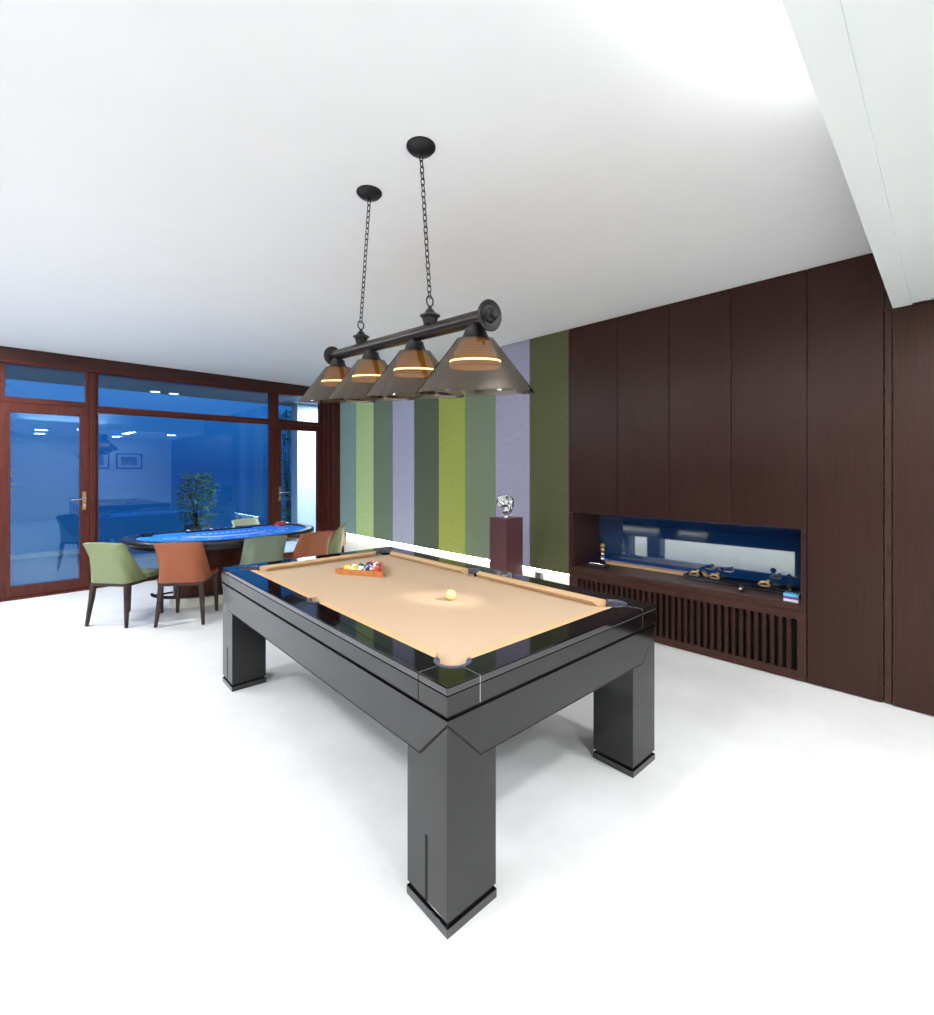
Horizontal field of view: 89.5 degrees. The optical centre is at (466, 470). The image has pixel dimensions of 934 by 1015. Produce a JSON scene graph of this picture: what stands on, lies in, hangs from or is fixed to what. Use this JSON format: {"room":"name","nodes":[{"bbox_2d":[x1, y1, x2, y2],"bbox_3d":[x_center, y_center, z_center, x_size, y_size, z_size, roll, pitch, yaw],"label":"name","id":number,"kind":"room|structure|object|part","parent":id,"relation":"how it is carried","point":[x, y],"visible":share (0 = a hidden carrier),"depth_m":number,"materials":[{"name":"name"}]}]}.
{"room":"games hall","nodes":[
{"label":"games hall","id":0,"kind":"room"},
{"bbox_2d":[0,0,872,389],"bbox_3d":[-2.594,-1.435,2.736,8.100,0.120,7.336,0,0,-44],"label":"ceiling","id":1,"kind":"structure","parent":0,"point":[180,180],"depth_m":2.17,"materials":[{"name":"paint"}]},
{"bbox_2d":[0,346,334,396],"bbox_3d":[-5.148,-1.304,5.275,7.980,0.139,0.135,0,0,-44],"label":"fascia","id":2,"kind":"object","parent":1,"relation":"attached to","point":[11,353],"visible":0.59,"depth_m":6.16,"materials":[{"name":"brown wood"}]},
{"bbox_2d":[299,136,533,402],"bbox_3d":[-0.372,-0.825,2.344,0.453,1.100,1.758,0,0,-38],"label":"lamp","id":3,"kind":"object","parent":1,"relation":"hanging from","point":[474,352],"visible":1,"depth_m":2.07,"materials":[{"name":"brown metal"}]},
{"bbox_3d":[-0.775,-0.520,2.845,0.454,0.207,0.454,-5,8,-38],"label":"lamp shade","id":4,"kind":"part","parent":3,"relation":"part of","materials":[{"name":"glass"}]},
{"bbox_2d":[321,367,355,386],"bbox_3d":[-0.775,-0.564,2.840,0.200,0.106,0.200,-5,8,-38],"label":"diffuser","id":5,"kind":"object","parent":3,"relation":"attached to","point":[334,376],"depth_m":2.78,"materials":[{"name":"orange glass"}]},
{"bbox_3d":[-0.529,-1.071,2.443,0.018,0.546,0.255,0,0,-22],"label":"chain","id":6,"kind":"part","parent":3,"relation":"part of","materials":[{"name":"brown metal"}]},
{"bbox_3d":[-0.506,-0.481,2.503,0.454,0.207,0.454,-5,8,-38],"label":"lamp shade","id":7,"kind":"part","parent":3,"relation":"part of","materials":[{"name":"glass"}]},
{"bbox_2d":[352,360,390,382],"bbox_3d":[-0.506,-0.525,2.498,0.200,0.106,0.200,-5,8,-38],"label":"diffuser","id":8,"kind":"object","parent":3,"relation":"attached to","point":[368,371],"depth_m":2.43,"materials":[{"name":"orange glass"}]},
{"bbox_3d":[-0.237,-0.442,2.161,0.454,0.207,0.454,-5,8,-38],"label":"lamp shade","id":9,"kind":"part","parent":3,"relation":"part of","materials":[{"name":"glass"}]},
{"bbox_2d":[393,351,436,377],"bbox_3d":[-0.237,-0.486,2.156,0.200,0.106,0.200,-5,8,-38],"label":"diffuser","id":10,"kind":"object","parent":3,"relation":"attached to","point":[411,364],"depth_m":2.09,"materials":[{"name":"orange glass"}]},
{"bbox_3d":[-0.177,-1.041,2.014,0.061,0.607,0.020,0,0,-38],"label":"chain","id":11,"kind":"part","parent":3,"relation":"part of","materials":[{"name":"brown metal"}]},
{"bbox_2d":[449,338,500,370],"bbox_3d":[0.032,-0.448,1.814,0.200,0.106,0.200,-5,8,-38],"label":"diffuser","id":12,"kind":"object","parent":3,"relation":"attached to","point":[471,354],"depth_m":1.75,"materials":[{"name":"orange glass"}]},
{"bbox_3d":[0.032,-0.403,1.819,0.454,0.207,0.454,-5,8,-38],"label":"lamp shade","id":13,"kind":"part","parent":3,"relation":"part of","materials":[{"name":"glass"}]},
{"bbox_2d":[781,0,933,307],"bbox_3d":[1.134,-1.247,-1.093,8.100,0.496,3.652,0,0,-44],"label":"bulkhead","id":14,"kind":"object","parent":1,"relation":"attached to","point":[869,64],"visible":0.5,"depth_m":1.32,"materials":[{"name":"paint"}]},
{"bbox_2d":[0,540,933,1014],"bbox_3d":[-1.130,1.510,4.028,20.000,0.120,14.150,0,0,-44],"label":"floor","id":15,"kind":"structure","parent":0,"point":[174,840],"depth_m":1.82,"materials":[{"name":"paint"}]},
{"bbox_2d":[5,383,18,528],"bbox_3d":[-6.925,0.049,6.654,0.933,2.842,0.932,0,0,-44],"label":"bamboo","id":16,"kind":"object","parent":15,"relation":"on","point":[6,383],"visible":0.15,"depth_m":6.91,"materials":[{"name":"green plant"}]},
{"bbox_2d":[0,402,88,601],"bbox_3d":[-4.893,0.344,5.484,0.783,2.213,0.172,0,0,-44],"label":"door","id":17,"kind":"structure","parent":15,"relation":"on","point":[8,592],"depth_m":5.39,"materials":[{"name":"brown wood"}]},
{"bbox_3d":[-4.633,0.365,5.709,0.036,0.220,0.008,0,0,-44],"label":"handle plate","id":18,"kind":"part","parent":17,"relation":"part of","materials":[{"name":"gold metal"}]},
{"bbox_2d":[11,546,130,559],"bbox_3d":[-6.117,1.480,9.152,20.000,0.180,0.150,0,0,-44],"label":"kerb","id":19,"kind":"object","parent":15,"relation":"attached to","point":[66,551],"depth_m":8.02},
{"bbox_2d":[89,372,95,587],"bbox_3d":[-4.613,0.125,5.803,0.060,2.650,0.115,0,0,-44],"label":"window post","id":20,"kind":"object","parent":15,"relation":"on","point":[92,376],"visible":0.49,"depth_m":5.76,"materials":[{"name":"brown wood"}]},
{"bbox_2d":[83,542,163,627],"bbox_3d":[-3.317,1.054,4.580,0.428,0.792,0.552,0,0,6],"label":"dining chair","id":21,"kind":"object","parent":15,"relation":"on","point":[111,564],"visible":0.93,"depth_m":4.36,"materials":[{"name":"green leather"}]},
{"bbox_3d":[-3.520,1.264,4.412,0.063,0.372,0.073,0,0,6],"label":"leg","id":22,"kind":"part","parent":21,"relation":"part of","materials":[{"name":"brown wood"}]},
{"bbox_3d":[-3.331,0.854,4.455,0.418,0.392,0.300,0,0,6],"label":"backrest","id":23,"kind":"part","parent":21,"relation":"part of","materials":[{"name":"green leather"}]},
{"bbox_3d":[-3.313,1.063,4.611,0.388,0.029,0.450,0,0,6],"label":"seat frame","id":24,"kind":"part","parent":21,"relation":"part of","materials":[{"name":"brown wood"}]},
{"bbox_3d":[-3.156,1.264,4.372,0.063,0.372,0.073,0,0,6],"label":"leg","id":25,"kind":"part","parent":21,"relation":"part of","materials":[{"name":"brown wood"}]},
{"bbox_3d":[-3.465,1.264,4.831,0.043,0.372,0.045,0,0,6],"label":"leg","id":26,"kind":"part","parent":21,"relation":"part of","materials":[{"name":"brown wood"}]},
{"bbox_3d":[-3.311,1.025,4.631,0.400,0.046,0.450,0,0,6],"label":"seat","id":27,"kind":"part","parent":21,"relation":"part of","materials":[{"name":"green leather"}]},
{"bbox_3d":[-3.117,1.264,4.793,0.043,0.372,0.045,0,0,6],"label":"leg","id":28,"kind":"part","parent":21,"relation":"part of","materials":[{"name":"brown wood"}]},
{"bbox_2d":[96,410,271,587],"bbox_3d":[-3.823,0.350,6.578,2.153,2.200,0.085,0,0,-44],"label":"window","id":29,"kind":"structure","parent":15,"relation":"on","point":[269,424],"depth_m":6.58,"materials":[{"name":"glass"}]},
{"bbox_2d":[0,358,331,421],"bbox_3d":[-5.143,-0.992,5.269,7.980,0.484,0.150,0,0,-44],"label":"window","id":30,"kind":"structure","parent":29,"relation":"on","point":[269,419],"depth_m":6.32,"materials":[{"name":"brown wood"}]},
{"bbox_2d":[0,362,88,407],"bbox_3d":[-4.920,-0.983,5.511,0.787,0.435,0.085,0,0,-44],"label":"window","id":31,"kind":"structure","parent":30,"relation":"attached to","point":[3,398],"depth_m":5.45,"materials":[{"name":"brown wood"}]},
{"bbox_2d":[277,394,321,425],"bbox_3d":[-2.726,-0.975,7.646,0.770,0.450,0.085,0,0,-44],"label":"window","id":32,"kind":"structure","parent":30,"relation":"attached to","point":[319,423],"depth_m":7.71,"materials":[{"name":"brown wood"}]},
{"bbox_2d":[154,542,218,627],"bbox_3d":[-2.722,1.054,4.606,0.428,0.792,0.552,0,0,-11],"label":"dining chair","id":33,"kind":"object","parent":15,"relation":"on","point":[180,563],"visible":1,"depth_m":4.39,"materials":[{"name":"orange leather"}]},
{"bbox_3d":[-2.863,1.264,4.383,0.063,0.372,0.073,0,0,-11],"label":"leg","id":34,"kind":"part","parent":33,"relation":"part of","materials":[{"name":"brown wood"}]},
{"bbox_3d":[-2.939,1.264,4.799,0.043,0.372,0.045,0,0,-11],"label":"leg","id":35,"kind":"part","parent":33,"relation":"part of","materials":[{"name":"brown wood"}]},
{"bbox_3d":[-2.697,0.854,4.482,0.418,0.392,0.300,0,0,-11],"label":"backrest","id":36,"kind":"part","parent":33,"relation":"part of","materials":[{"name":"orange leather"}]},
{"bbox_3d":[-2.728,1.063,4.636,0.388,0.029,0.450,0,0,-11],"label":"seat frame","id":37,"kind":"part","parent":33,"relation":"part of","materials":[{"name":"brown wood"}]},
{"bbox_3d":[-2.505,1.264,4.456,0.063,0.372,0.073,0,0,-11],"label":"leg","id":38,"kind":"part","parent":33,"relation":"part of","materials":[{"name":"brown wood"}]},
{"bbox_3d":[-2.732,1.025,4.656,0.400,0.046,0.450,0,0,-11],"label":"seat","id":39,"kind":"part","parent":33,"relation":"part of","materials":[{"name":"orange leather"}]},
{"bbox_3d":[-2.597,1.264,4.869,0.043,0.372,0.045,0,0,-11],"label":"leg","id":40,"kind":"part","parent":33,"relation":"part of","materials":[{"name":"brown wood"}]},
{"bbox_2d":[173,470,217,529],"bbox_3d":[-5.083,0.731,8.869,0.783,1.478,0.816,0,0,-44],"label":"potted shrub","id":41,"kind":"object","parent":15,"relation":"on","point":[196,479],"visible":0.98,"depth_m":8.81,"materials":[{"name":"green plant"}]},
{"bbox_3d":[-5.144,0.593,8.858,0.206,0.876,0.338,0,0,-44],"label":"stem","id":42,"kind":"part","parent":41,"relation":"part of","materials":[{"name":"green plant"}]},
{"bbox_2d":[183,524,210,529],"bbox_3d":[-5.078,1.250,8.873,0.480,0.440,0.480,0,0,-44],"label":"pot","id":43,"kind":"object","parent":41,"relation":"attached to","point":[193,526],"depth_m":8.74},
{"bbox_2d":[120,521,313,607],"bbox_3d":[-2.599,1.050,5.222,1.930,0.800,1.230,0,0,-44],"label":"table","id":44,"kind":"object","parent":15,"relation":"on","point":[223,546],"visible":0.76,"depth_m":5.07,"materials":[{"name":"blue fabric"}]},
{"bbox_2d":[140,532,152,536],"bbox_3d":[-3.387,0.679,4.985,0.100,0.038,0.070,0,0,-44],"label":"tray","id":45,"kind":"object","parent":44,"relation":"on","point":[150,534],"depth_m":4.96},
{"bbox_3d":[-2.699,1.300,5.210,1.271,0.030,0.463,0,0,-44],"label":"foot rail","id":46,"kind":"part","parent":44,"relation":"part of","materials":[{"name":"brown metal"}]},
{"bbox_3d":[-2.599,0.757,5.222,1.810,0.036,1.110,0,0,-44],"label":"under panel","id":47,"kind":"part","parent":44,"relation":"part of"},
{"bbox_2d":[184,526,251,532],"bbox_3d":[-2.911,0.689,5.543,0.720,0.018,0.085,0,0,-44],"label":"tray","id":48,"kind":"object","parent":44,"relation":"on","point":[240,527],"depth_m":5.49,"materials":[{"name":"plastic"}]},
{"bbox_2d":[165,528,287,539],"bbox_3d":[-2.530,0.698,5.151,1.286,0.007,0.548,0,0,-44],"label":"print","id":49,"kind":"object","parent":44,"relation":"on","point":[268,531],"depth_m":5.15},
{"bbox_2d":[232,518,259,525],"bbox_3d":[-2.833,1.054,6.374,0.552,0.792,0.428,0,0,25],"label":"dining chair","id":50,"kind":"object","parent":15,"relation":"on","point":[246,521],"visible":0.2,"depth_m":6.49,"materials":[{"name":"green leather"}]},
{"bbox_2d":[233,535,286,565],"bbox_3d":[-2.174,1.054,4.943,0.428,0.792,0.552,0,0,-40],"label":"dining chair","id":51,"kind":"object","parent":15,"relation":"on","point":[262,549],"visible":0.39,"depth_m":4.73,"materials":[{"name":"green leather"}]},
{"bbox_2d":[272,393,276,522],"bbox_3d":[-3.023,0.125,7.350,0.070,2.650,0.115,0,0,-44],"label":"window post","id":52,"kind":"object","parent":15,"relation":"on","point":[274,395],"visible":0.42,"depth_m":7.31,"materials":[{"name":"brown wood"}]},
{"bbox_2d":[264,409,290,522],"bbox_3d":[-4.082,0.045,10.820,1.096,2.852,1.037,0,0,-44],"label":"bamboo","id":53,"kind":"object","parent":15,"relation":"on","point":[287,508],"visible":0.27,"depth_m":10.73,"materials":[{"name":"green plant"}]},
{"bbox_3d":[-4.081,0.191,10.839,0.414,2.559,0.202,0,0,-44],"label":"stem","id":54,"kind":"part","parent":53,"relation":"part of","materials":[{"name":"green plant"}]},
{"bbox_2d":[277,423,321,558],"bbox_3d":[-2.699,0.351,7.619,0.766,2.198,0.172,0,0,-44],"label":"door","id":55,"kind":"structure","parent":15,"relation":"on","point":[280,426],"depth_m":7.75,"materials":[{"name":"brown wood"}]},
{"bbox_2d":[291,404,317,540],"bbox_3d":[-2.962,0.041,10.584,1.880,2.858,0.300,0,0,-44],"label":"wall","id":56,"kind":"structure","parent":15,"relation":"on","point":[303,443],"depth_m":9.96,"materials":[{"name":"white paint"}]},
{"bbox_2d":[283,530,332,559],"bbox_3d":[-1.819,1.054,5.242,0.552,0.792,0.428,0,0,34],"label":"dining chair","id":57,"kind":"object","parent":15,"relation":"on","point":[314,543],"visible":0.41,"depth_m":5.04,"materials":[{"name":"orange leather"}]},
{"bbox_2d":[322,397,343,552],"bbox_3d":[-2.252,0.126,7.864,0.213,2.649,0.423,0,0,-44],"label":"column","id":58,"kind":"structure","parent":15,"relation":"on","point":[330,410],"depth_m":7.74,"materials":[{"name":"brown wood"}]},
{"bbox_2d":[328,523,346,553],"bbox_3d":[-1.778,1.054,5.796,0.552,0.792,0.428,0,0,-7],"label":"dining chair","id":59,"kind":"object","parent":15,"relation":"on","point":[335,544],"visible":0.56,"depth_m":5.64,"materials":[{"name":"green leather"}]},
{"bbox_2d":[329,530,346,545],"bbox_3d":[-1.891,1.151,6.602,0.400,0.598,0.400,0,0,-44],"label":"dining chair","id":60,"kind":"object","parent":15,"relation":"on","point":[334,531],"visible":0.12,"depth_m":6.55,"materials":[{"name":"orange leather"}]},
{"bbox_2d":[222,546,655,939],"bbox_3d":[-0.370,1.058,2.808,1.366,0.785,2.428,0,0,-42],"label":"pool table","id":61,"kind":"object","parent":15,"relation":"on","point":[459,678],"visible":0.98,"depth_m":2.00,"materials":[{"name":"black paint"}]},
{"bbox_3d":[-1.530,1.435,3.240,0.219,0.030,0.219,0,0,-42],"label":"foot plate","id":62,"kind":"part","parent":61,"relation":"part of","materials":[{"name":"black paint"}]},
{"bbox_3d":[-1.530,1.093,3.240,0.215,0.622,0.215,0,0,-42],"label":"leg","id":63,"kind":"part","parent":61,"relation":"part of","materials":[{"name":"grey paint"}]},
{"bbox_2d":[250,570,316,600],"bbox_3d":[-1.123,0.686,2.838,0.050,0.035,0.946,0,0,-42],"label":"cushion","id":64,"kind":"object","parent":61,"relation":"on","point":[269,578],"depth_m":2.75,"materials":[{"name":"beige fabric"}]},
{"bbox_2d":[259,551,375,570],"bbox_3d":[-1.088,0.686,3.599,0.941,0.035,0.050,0,0,-42],"label":"cushion","id":65,"kind":"object","parent":61,"relation":"on","point":[368,554],"depth_m":3.55,"materials":[{"name":"beige fabric"}]},
{"bbox_2d":[335,562,383,577],"bbox_3d":[-0.677,0.687,3.312,0.370,0.034,0.325,0,0,18],"label":"ball rack","id":66,"kind":"object","parent":61,"relation":"on","point":[341,570],"visible":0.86,"depth_m":3.16,"materials":[{"name":"orange wood"}]},
{"bbox_2d":[320,602,437,657],"bbox_3d":[-0.414,0.686,2.055,0.050,0.035,0.946,0,0,-42],"label":"cushion","id":67,"kind":"object","parent":61,"relation":"on","point":[415,646],"depth_m":1.96,"materials":[{"name":"beige fabric"}]},
{"bbox_2d":[390,551,467,573],"bbox_3d":[-0.327,0.686,3.560,0.050,0.035,0.946,0,0,-42],"label":"cushion","id":68,"kind":"object","parent":61,"relation":"on","point":[431,563],"depth_m":3.49,"materials":[{"name":"beige fabric"}]},
{"bbox_3d":[-0.370,0.682,2.808,1.365,0.026,2.426,0,0,-42],"label":"rail","id":69,"kind":"part","parent":61,"relation":"part of","materials":[{"name":"black paint"}]},
{"bbox_3d":[-0.370,0.729,2.808,1.365,0.062,2.426,0,0,-42],"label":"rail","id":70,"kind":"part","parent":61,"relation":"part of","materials":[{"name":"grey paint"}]},
{"bbox_2d":[446,589,455,599],"bbox_3d":[-0.088,0.676,2.568,0.057,0.057,0.057,0,0,-44],"label":"cue ball","id":71,"kind":"object","parent":61,"relation":"on","point":[450,594],"visible":1,"depth_m":2.55,"materials":[{"name":"plastic"}]},
{"bbox_3d":[-0.053,1.093,1.611,0.215,0.622,0.215,0,0,-42],"label":"leg","id":72,"kind":"part","parent":61,"relation":"part of","materials":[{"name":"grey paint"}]},
{"bbox_3d":[-0.053,1.435,1.611,0.219,0.030,0.219,0,0,-42],"label":"foot plate","id":73,"kind":"part","parent":61,"relation":"part of","materials":[{"name":"black paint"}]},
{"bbox_2d":[476,571,605,605],"bbox_3d":[0.383,0.686,2.777,0.050,0.035,0.946,0,0,-42],"label":"cushion","id":74,"kind":"object","parent":61,"relation":"on","point":[583,599],"depth_m":2.70,"materials":[{"name":"beige fabric"}]},
{"bbox_2d":[471,607,611,658],"bbox_3d":[0.347,0.686,2.016,0.941,0.035,0.050,0,0,-42],"label":"cushion","id":75,"kind":"object","parent":61,"relation":"on","point":[513,641],"depth_m":1.94,"materials":[{"name":"beige fabric"}]},
{"bbox_3d":[0.790,1.093,2.375,0.215,0.622,0.215,0,0,-42],"label":"leg","id":76,"kind":"part","parent":61,"relation":"part of","materials":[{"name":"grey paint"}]},
{"bbox_3d":[0.790,1.435,2.375,0.219,0.030,0.219,0,0,-42],"label":"foot plate","id":77,"kind":"part","parent":61,"relation":"part of","materials":[{"name":"black paint"}]},
{"bbox_2d":[490,516,522,574],"bbox_3d":[0.384,0.953,4.623,0.230,0.995,0.230,0,0,-41],"label":"plinth","id":78,"kind":"object","parent":15,"relation":"on","point":[506,533],"visible":0.41,"depth_m":4.54,"materials":[{"name":"brown paint"}]},
{"bbox_2d":[496,494,513,516],"bbox_3d":[0.376,0.343,4.624,0.182,0.223,0.112,0,0,0],"label":"sculpture","id":79,"kind":"object","parent":78,"relation":"on","point":[506,502],"visible":1,"depth_m":4.59,"materials":[{"name":"silver metal"}]},
{"bbox_2d":[335,286,884,698],"bbox_3d":[1.487,0.037,4.265,0.120,2.825,10.838,0,0,-44],"label":"wall","id":80,"kind":"structure","parent":0,"point":[353,543],"depth_m":5.75,"materials":[{"name":"white paint"}]},
{"bbox_2d":[340,383,355,534],"bbox_3d":[-1.881,-0.180,7.580,0.078,2.381,0.493,0,0,-44],"label":"wall panel","id":81,"kind":"object","parent":80,"relation":"attached to","point":[347,394],"visible":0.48,"depth_m":7.54,"materials":[{"name":"fabric"}]},
{"bbox_2d":[356,382,373,537],"bbox_3d":[-1.537,-0.180,7.227,0.078,2.381,0.487,0,0,-44],"label":"wall panel","id":82,"kind":"object","parent":80,"relation":"attached to","point":[364,405],"visible":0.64,"depth_m":7.20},
{"bbox_2d":[374,374,392,541],"bbox_3d":[-1.196,-0.180,6.876,0.078,2.381,0.487,0,0,-44],"label":"wall panel","id":83,"kind":"object","parent":80,"relation":"attached to","point":[383,392],"visible":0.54,"depth_m":6.83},
{"bbox_2d":[393,375,413,545],"bbox_3d":[-0.854,-0.180,6.524,0.078,2.381,0.488,0,0,-44],"label":"wall panel","id":84,"kind":"object","parent":80,"relation":"attached to","point":[403,408],"visible":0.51,"depth_m":6.49,"materials":[{"name":"purple fabric"}]},
{"bbox_2d":[414,362,438,549],"bbox_3d":[-0.506,-0.180,6.168,0.078,2.381,0.501,0,0,-44],"label":"wall panel","id":85,"kind":"object","parent":80,"relation":"attached to","point":[426,407],"visible":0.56,"depth_m":6.13,"materials":[{"name":"green fabric"}]},
{"bbox_2d":[350,534,567,574],"bbox_3d":[-0.501,1.021,6.197,0.017,0.018,4.380,0,0,-44],"label":"light strip","id":86,"kind":"object","parent":85,"relation":"attached to","point":[350,534],"visible":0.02,"depth_m":5.84,"materials":[{"name":"white plastic"}]},
{"bbox_2d":[439,359,464,554],"bbox_3d":[-0.162,-0.180,5.813,0.078,2.381,0.482,0,0,-44],"label":"wall panel","id":87,"kind":"object","parent":80,"relation":"attached to","point":[451,409],"visible":0.66,"depth_m":5.79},
{"bbox_2d":[465,348,495,559],"bbox_3d":[0.176,-0.180,5.466,0.078,2.381,0.481,0,0,-44],"label":"wall panel","id":88,"kind":"object","parent":80,"relation":"attached to","point":[480,386],"visible":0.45,"depth_m":5.44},
{"bbox_2d":[496,339,529,566],"bbox_3d":[0.513,-0.180,5.120,0.078,2.381,0.479,0,0,-44],"label":"wall panel","id":89,"kind":"object","parent":80,"relation":"attached to","point":[512,407],"visible":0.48,"depth_m":5.07,"materials":[{"name":"purple fabric"}]},
{"bbox_2d":[535,571,542,578],"bbox_3d":[0.747,1.250,4.893,0.054,0.400,0.070,0,0,-44],"label":"box","id":90,"kind":"object","parent":80,"relation":"attached to","point":[538,574],"visible":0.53,"depth_m":4.87,"materials":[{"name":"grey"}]},
{"bbox_2d":[530,330,568,574],"bbox_3d":[0.849,-0.180,4.775,0.078,2.381,0.477,0,0,-44],"label":"wall panel","id":91,"kind":"object","parent":80,"relation":"attached to","point":[549,354],"visible":0.8,"depth_m":4.73,"materials":[{"name":"green fabric"}]},
{"bbox_2d":[569,317,617,515],"bbox_3d":[1.194,-0.484,4.421,0.078,1.775,0.502,0,0,-44],"label":"wall panel","id":92,"kind":"object","parent":80,"relation":"attached to","point":[593,348],"visible":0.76,"depth_m":4.38,"materials":[{"name":"brown wood"}]},
{"bbox_2d":[618,304,668,518],"bbox_3d":[1.531,-0.484,4.075,0.078,1.775,0.456,0,0,-44],"label":"wall panel","id":93,"kind":"object","parent":80,"relation":"attached to","point":[643,336],"visible":0.8,"depth_m":4.03,"materials":[{"name":"brown wood"}]},
{"bbox_2d":[569,512,806,612],"bbox_3d":[1.837,0.672,4.074,0.524,0.595,1.896,0,0,-44],"label":"display niche","id":94,"kind":"object","parent":80,"relation":"attached to","point":[756,553],"visible":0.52,"depth_m":4.13,"materials":[{"name":"brown wood"}]},
{"bbox_3d":[1.191,0.662,4.741,0.520,0.515,0.039,0,0,-44],"label":"panel","id":95,"kind":"part","parent":94,"relation":"part of","materials":[{"name":"brown wood"}]},
{"bbox_2d":[585,562,609,567],"bbox_3d":[1.256,0.904,4.544,0.120,0.033,0.200,0,0,-44],"label":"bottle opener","id":96,"kind":"object","parent":94,"relation":"on","point":[593,564],"visible":1,"depth_m":4.51,"materials":[{"name":"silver metal"}]},
{"bbox_2d":[599,543,605,563],"bbox_3d":[1.336,0.817,4.649,0.060,0.206,0.060,0,0,-44],"label":"figurine","id":97,"kind":"object","parent":94,"relation":"on","point":[602,558],"visible":1,"depth_m":4.63,"materials":[{"name":"brown metal"}]},
{"bbox_2d":[605,560,695,575],"bbox_3d":[1.682,0.907,4.397,0.095,0.026,0.845,0,0,-44],"label":"serving board","id":98,"kind":"object","parent":94,"relation":"on","point":[618,563],"visible":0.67,"depth_m":4.36,"materials":[{"name":"beige wood"}]},
{"bbox_2d":[569,559,806,612],"bbox_3d":[1.837,0.945,4.074,0.524,0.050,1.896,0,0,-44],"label":"shelf","id":99,"kind":"object","parent":94,"relation":"attached to","point":[671,581],"depth_m":3.88,"materials":[{"name":"brown wood"}]},
{"bbox_3d":[2.016,0.656,4.243,0.008,0.503,1.825,0,0,-44],"label":"glass","id":100,"kind":"part","parent":94,"relation":"part of","materials":[{"name":"glass"}]},
{"bbox_2d":[737,585,744,593],"bbox_3d":[2.059,0.890,3.539,0.054,0.060,0.052,0,0,-44],"label":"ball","id":101,"kind":"object","parent":94,"relation":"on","point":[741,588],"visible":1,"depth_m":3.52,"materials":[{"name":"silver metal"}]},
{"bbox_2d":[683,572,800,593],"bbox_3d":[2.197,0.902,3.793,0.170,0.035,0.830,0,0,-44],"label":"tray","id":102,"kind":"object","parent":94,"relation":"on","point":[731,581],"visible":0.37,"depth_m":3.78,"materials":[{"name":"black paint"}]},
{"bbox_2d":[689,569,699,575],"bbox_3d":[1.950,0.876,4.046,0.070,0.063,0.070,0,0,1],"label":"ornament","id":103,"kind":"object","parent":102,"relation":"on","point":[697,570],"visible":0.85,"depth_m":4.03,"materials":[{"name":"metal"}]},
{"bbox_2d":[708,572,719,578],"bbox_3d":[2.062,0.876,3.932,0.070,0.063,0.070,0,0,1],"label":"ornament","id":104,"kind":"object","parent":102,"relation":"on","point":[717,573],"visible":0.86,"depth_m":3.92,"materials":[{"name":"gold metal"}]},
{"bbox_2d":[758,579,770,586],"bbox_3d":[2.320,0.876,3.681,0.070,0.063,0.070,0,0,1],"label":"ornament","id":105,"kind":"object","parent":102,"relation":"on","point":[767,581],"visible":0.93,"depth_m":3.67,"materials":[{"name":"gold metal"}]},
{"bbox_2d":[773,581,780,588],"bbox_3d":[2.361,0.875,3.596,0.052,0.064,0.052,0,0,-44],"label":"ornament","id":106,"kind":"object","parent":102,"relation":"on","point":[776,584],"visible":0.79,"depth_m":3.58,"materials":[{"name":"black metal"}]},
{"bbox_2d":[786,582,793,590],"bbox_3d":[2.446,0.875,3.567,0.052,0.064,0.052,0,0,-44],"label":"ornament","id":107,"kind":"object","parent":102,"relation":"on","point":[790,586],"visible":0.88,"depth_m":3.55,"materials":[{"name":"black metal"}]},
{"bbox_2d":[783,591,800,602],"bbox_3d":[2.294,0.893,3.328,0.070,0.054,0.090,0,0,-44],"label":"books","id":108,"kind":"object","parent":94,"relation":"on","point":[788,596],"visible":1,"depth_m":3.31,"materials":[{"name":"paper"}]},
{"bbox_3d":[2.489,0.662,3.408,0.520,0.515,0.032,0,0,-44],"label":"panel","id":109,"kind":"part","parent":94,"relation":"part of","materials":[{"name":"brown wood"}]},
{"bbox_2d":[569,571,806,681],"bbox_3d":[1.679,1.208,3.921,0.076,0.472,1.896,0,0,-44],"label":"radiator cover","id":110,"kind":"object","parent":80,"relation":"in","point":[769,639],"visible":0.69,"depth_m":3.61,"materials":[{"name":"brown wood"}]},
{"bbox_2d":[669,289,730,523],"bbox_3d":[1.853,-0.484,3.743,0.078,1.775,0.461,0,0,-44],"label":"wall panel","id":111,"kind":"object","parent":80,"relation":"attached to","point":[699,327],"visible":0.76,"depth_m":3.71,"materials":[{"name":"brown wood"}]},
{"bbox_2d":[731,269,806,529],"bbox_3d":[2.180,-0.484,3.408,0.078,1.775,0.467,0,0,-44],"label":"cabinet door","id":112,"kind":"structure","parent":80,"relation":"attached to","point":[769,316],"depth_m":3.37,"materials":[{"name":"brown wood"}]},
{"bbox_2d":[807,253,883,701],"bbox_3d":[2.481,0.035,3.099,0.078,2.814,0.388,0,0,-44],"label":"cabinet door","id":113,"kind":"structure","parent":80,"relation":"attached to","point":[845,298],"depth_m":3.06,"materials":[{"name":"brown wood"}]},
{"bbox_2d":[885,288,892,703],"bbox_3d":[2.636,0.035,2.948,0.066,2.814,0.033,0,0,-44],"label":"door frame","id":114,"kind":"structure","parent":80,"relation":"attached to","point":[888,307],"depth_m":2.93,"materials":[{"name":"brown wood"}]},
{"bbox_2d":[893,301,933,715],"bbox_3d":[2.951,0.222,2.616,0.078,2.440,0.869,0,0,-44],"label":"wall panel","id":115,"kind":"object","parent":80,"relation":"attached to","point":[913,325],"visible":1,"depth_m":2.83,"materials":[{"name":"brown wood"}]},
{"label":"outside","id":116,"kind":"structure","parent":0,"visible":0},
{"bbox_2d":[5,364,317,406],"bbox_3d":[-4.652,-1.470,7.646,20.000,0.160,2.552,0,0,-44],"label":"soffit","id":117,"kind":"structure","parent":116,"point":[13,372],"depth_m":7.79,"materials":[{"name":"blue glass"}]},
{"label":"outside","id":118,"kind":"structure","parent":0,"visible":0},
{"bbox_2d":[11,482,290,553],"bbox_3d":[-21.143,1.630,28.890,70.000,0.240,49.100,0,0,-44],"label":"water","id":119,"kind":"structure","parent":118,"point":[46,518],"depth_m":17.84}
]}

